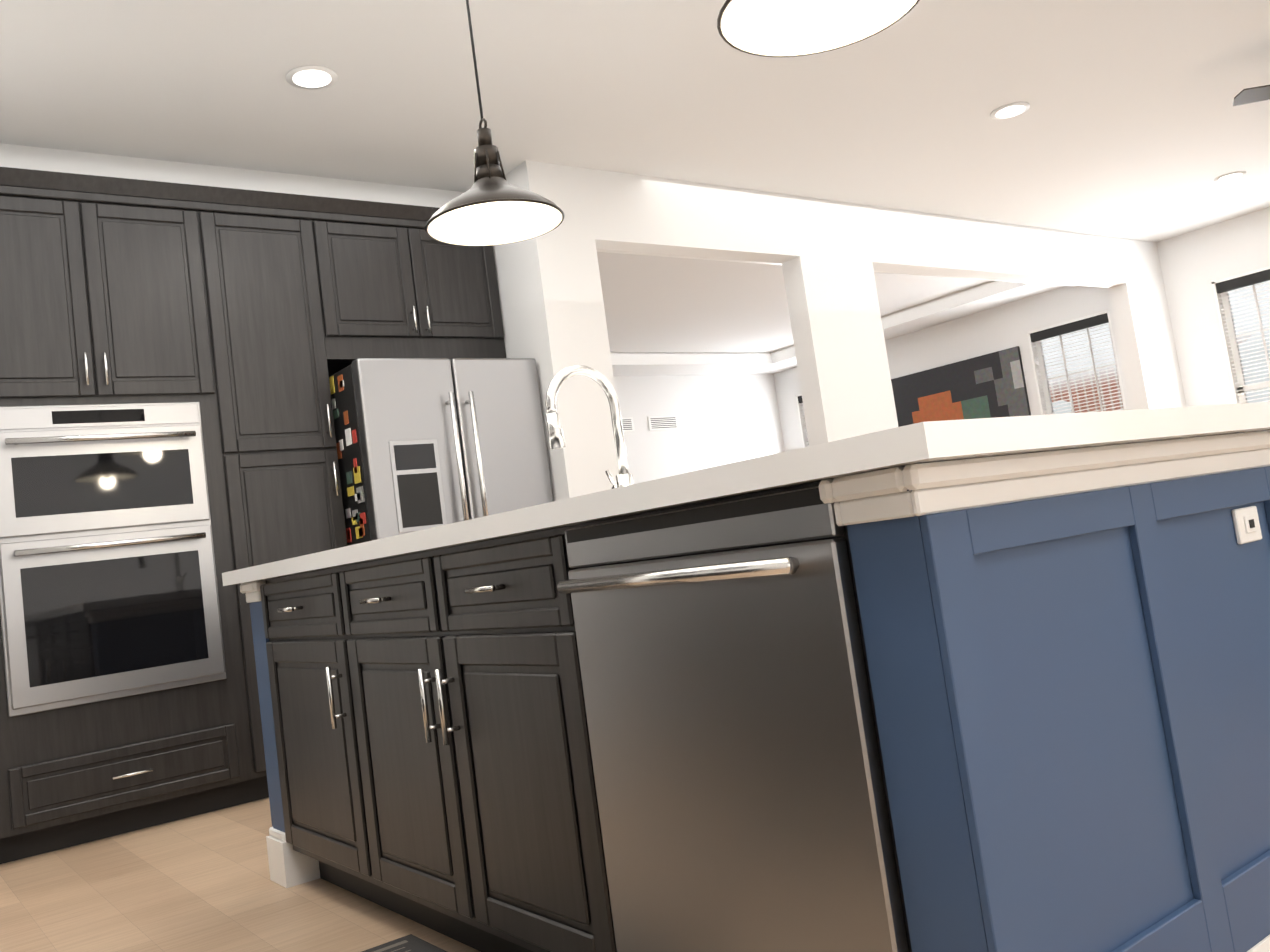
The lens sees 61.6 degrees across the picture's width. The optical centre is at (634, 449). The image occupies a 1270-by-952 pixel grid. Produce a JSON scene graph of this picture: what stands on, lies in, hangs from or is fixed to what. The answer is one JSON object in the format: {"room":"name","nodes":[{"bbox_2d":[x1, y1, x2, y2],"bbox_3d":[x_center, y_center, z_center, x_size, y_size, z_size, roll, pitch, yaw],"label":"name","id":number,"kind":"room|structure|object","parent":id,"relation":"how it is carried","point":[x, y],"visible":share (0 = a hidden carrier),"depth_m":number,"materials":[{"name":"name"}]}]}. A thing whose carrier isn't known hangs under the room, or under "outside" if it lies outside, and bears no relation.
{"room":"kitchen","nodes":[
{"label":"kitchen","id":0,"kind":"room"},
{"bbox_2d":[0,143,464,207],"bbox_3d":[-1.825,0.142,4.871,2.520,2.740,0.670,-4,-7,-37],"label":"wall","id":1,"kind":"structure","parent":0,"point":[12,156],"depth_m":4.70,"materials":[{"name":"white paint"}]},
{"bbox_2d":[320,207,505,372],"bbox_3d":[-1.237,-0.727,5.357,0.935,0.685,0.616,-4,-7,-37],"label":"upper cabinet","id":2,"kind":"object","parent":1,"relation":"attached to","point":[395,290],"depth_m":5.09,"materials":[{"name":"brown wood"}]},
{"bbox_2d":[0,798,479,951],"bbox_3d":[1.514,1.094,4.741,9.970,0.060,11.740,-4,-7,-37],"label":"floor","id":3,"kind":"structure","parent":0,"point":[201,883],"depth_m":3.05,"materials":[{"name":"brown wood"}]},
{"bbox_2d":[0,175,268,863],"bbox_3d":[-2.237,0.258,4.400,1.039,2.535,0.643,-4,-7,-37],"label":"tall cabinet","id":4,"kind":"object","parent":3,"relation":"on","point":[174,357],"depth_m":4.19,"materials":[{"name":"brown wood"}]},
{"bbox_2d":[220,195,347,565],"bbox_3d":[-1.675,0.221,4.828,0.502,2.535,0.643,-4,-7,-37],"label":"tall cabinet","id":5,"kind":"object","parent":3,"relation":"on","point":[274,252],"depth_m":4.67,"materials":[{"name":"brown wood"}]},
{"bbox_2d":[362,934,446,951],"bbox_3d":[-0.475,1.075,2.029,0.462,0.018,0.760,-4,-7,-37],"label":"kitchen mat","id":6,"kind":"object","parent":3,"relation":"on","point":[410,943],"visible":0.96,"depth_m":2.39,"materials":[{"name":"fabric"}]},
{"bbox_2d":[329,358,553,545],"bbox_3d":[-0.959,0.526,5.103,0.907,1.790,0.942,-4,-7,-37],"label":"fridge","id":7,"kind":"object","parent":3,"relation":"on","point":[423,443],"visible":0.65,"depth_m":4.76,"materials":[{"name":"silver metal"}]},
{"bbox_2d":[223,429,1269,951],"bbox_3d":[-0.002,0.618,2.465,1.048,0.874,2.554,-4,-7,-37],"label":"kitchen island","id":8,"kind":"object","parent":3,"relation":"on","point":[984,685],"depth_m":1.50,"materials":[{"name":"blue wood"}]},
{"bbox_2d":[222,406,1197,580],"bbox_3d":[-0.235,0.177,2.377,0.595,0.040,2.650,-4,-7,-37],"label":"island countertop","id":9,"kind":"structure","parent":8,"relation":"on","point":[921,443],"depth_m":1.36,"materials":[{"name":"white stone"}]},
{"bbox_2d":[493,173,531,357],"bbox_3d":[-1.696,0.314,6.939,0.130,2.740,4.440,-4,-7,-37],"label":"wall","id":10,"kind":"structure","parent":0,"point":[510,280],"depth_m":5.31,"materials":[{"name":"white paint"}]},
{"bbox_2d":[621,417,634,431],"bbox_3d":[-0.174,-0.254,10.998,0.400,0.150,0.013,-4,-7,-37],"label":"air vent","id":11,"kind":"object","parent":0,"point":[627,422],"depth_m":11.07,"materials":[{"name":"white metal"}]},
{"bbox_2d":[0,0,1269,352],"bbox_3d":[1.139,-1.669,4.995,9.970,0.060,11.740,-4,-7,-37],"label":"ceiling","id":12,"kind":"structure","parent":0,"point":[1132,122],"depth_m":4.74,"materials":[{"name":"white paint"}]},
{"bbox_2d":[286,66,337,89],"bbox_3d":[-1.220,-1.402,4.025,0.189,0.008,0.189,-8,-5,8],"label":"recessed light","id":13,"kind":"object","parent":12,"relation":"in","point":[311,77],"depth_m":4.01,"materials":[{"name":"white"}]},
{"bbox_2d":[425,0,564,245],"bbox_3d":[-0.453,-1.105,3.011,0.388,0.980,0.388,-4,-7,-37],"label":"pendant light","id":14,"kind":"object","parent":12,"relation":"hanging from","point":[492,206],"visible":1,"depth_m":3.00,"materials":[{"name":"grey metal"}]},
{"bbox_2d":[717,0,919,56],"bbox_3d":[0.279,-1.297,2.017,0.388,0.980,0.388,-4,-7,-37],"label":"pendant light","id":15,"kind":"object","parent":12,"relation":"hanging from","point":[779,28],"visible":1,"depth_m":2.10,"materials":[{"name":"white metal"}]},
{"bbox_2d":[597,250,1075,375],"bbox_3d":[0.555,-1.117,8.908,5.980,0.159,4.450,-4,-7,-37],"label":"tray ceiling","id":16,"kind":"structure","parent":12,"relation":"attached to","point":[991,293],"depth_m":10.50,"materials":[{"name":"white paint"}]},
{"bbox_2d":[990,102,1029,118],"bbox_3d":[1.886,-1.701,5.359,0.189,0.008,0.189,-8,-5,8],"label":"recessed light","id":17,"kind":"object","parent":12,"relation":"in","point":[1013,109],"depth_m":5.34,"materials":[{"name":"white"}]},
{"bbox_2d":[1214,171,1245,181],"bbox_3d":[3.980,-1.823,7.127,0.189,0.008,0.189,-8,-5,8],"label":"recessed light","id":18,"kind":"object","parent":12,"relation":"in","point":[1234,175],"depth_m":7.11,"materials":[{"name":"white"}]},
{"bbox_2d":[1233,85,1269,105],"bbox_3d":[3.753,-1.844,4.961,1.663,0.298,1.669,-4,-7,-37],"label":"ceiling fan","id":19,"kind":"object","parent":12,"relation":"hanging from","point":[1252,95],"visible":1,"depth_m":5.05,"materials":[{"name":"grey metal"}]},
{"bbox_2d":[648,415,678,430],"bbox_3d":[0.303,-0.285,11.361,0.400,0.150,0.013,-4,-7,-37],"label":"air vent","id":20,"kind":"object","parent":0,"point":[662,422],"depth_m":11.35,"materials":[{"name":"white metal"}]},
{"bbox_2d":[508,160,1187,500],"bbox_3d":[2.035,-0.194,6.929,6.100,2.740,0.150,-4,-7,-37],"label":"wall","id":21,"kind":"structure","parent":0,"point":[1154,299],"depth_m":6.47,"materials":[{"name":"white paint"}]},
{"bbox_2d":[1157,207,1269,405],"bbox_3d":[5.239,-0.545,7.848,0.120,2.740,11.740,-4,-7,-37],"label":"wall","id":22,"kind":"structure","parent":0,"point":[1191,261],"depth_m":8.56,"materials":[{"name":"white paint"}]},
{"bbox_2d":[796,394,808,446],"bbox_3d":[2.237,0.235,11.833,0.150,1.870,0.860,-4,-7,-37],"label":"window","id":23,"kind":"structure","parent":22,"relation":"in","point":[802,420],"depth_m":12.17,"materials":[{"name":"white"}]},
{"bbox_2d":[891,346,1030,426],"bbox_3d":[3.159,-0.269,10.472,0.035,1.150,1.600,-4,-7,-37],"label":"framed picture","id":24,"kind":"object","parent":22,"relation":"attached to","point":[991,385],"visible":0.4,"depth_m":10.34,"materials":[{"name":"paint"}]},
{"bbox_2d":[1027,310,1126,414],"bbox_3d":[4.014,-0.225,9.460,0.150,1.870,0.860,-4,-7,-37],"label":"window","id":25,"kind":"structure","parent":22,"relation":"in","point":[1075,365],"depth_m":9.52,"materials":[{"name":"white glass"}]},
{"bbox_2d":[1212,266,1269,403],"bbox_3d":[5.000,-0.480,8.143,0.150,1.870,0.850,-4,-7,-37],"label":"window","id":26,"kind":"structure","parent":22,"relation":"in","point":[1242,300],"depth_m":8.38,"materials":[{"name":"white glass"}]}
]}

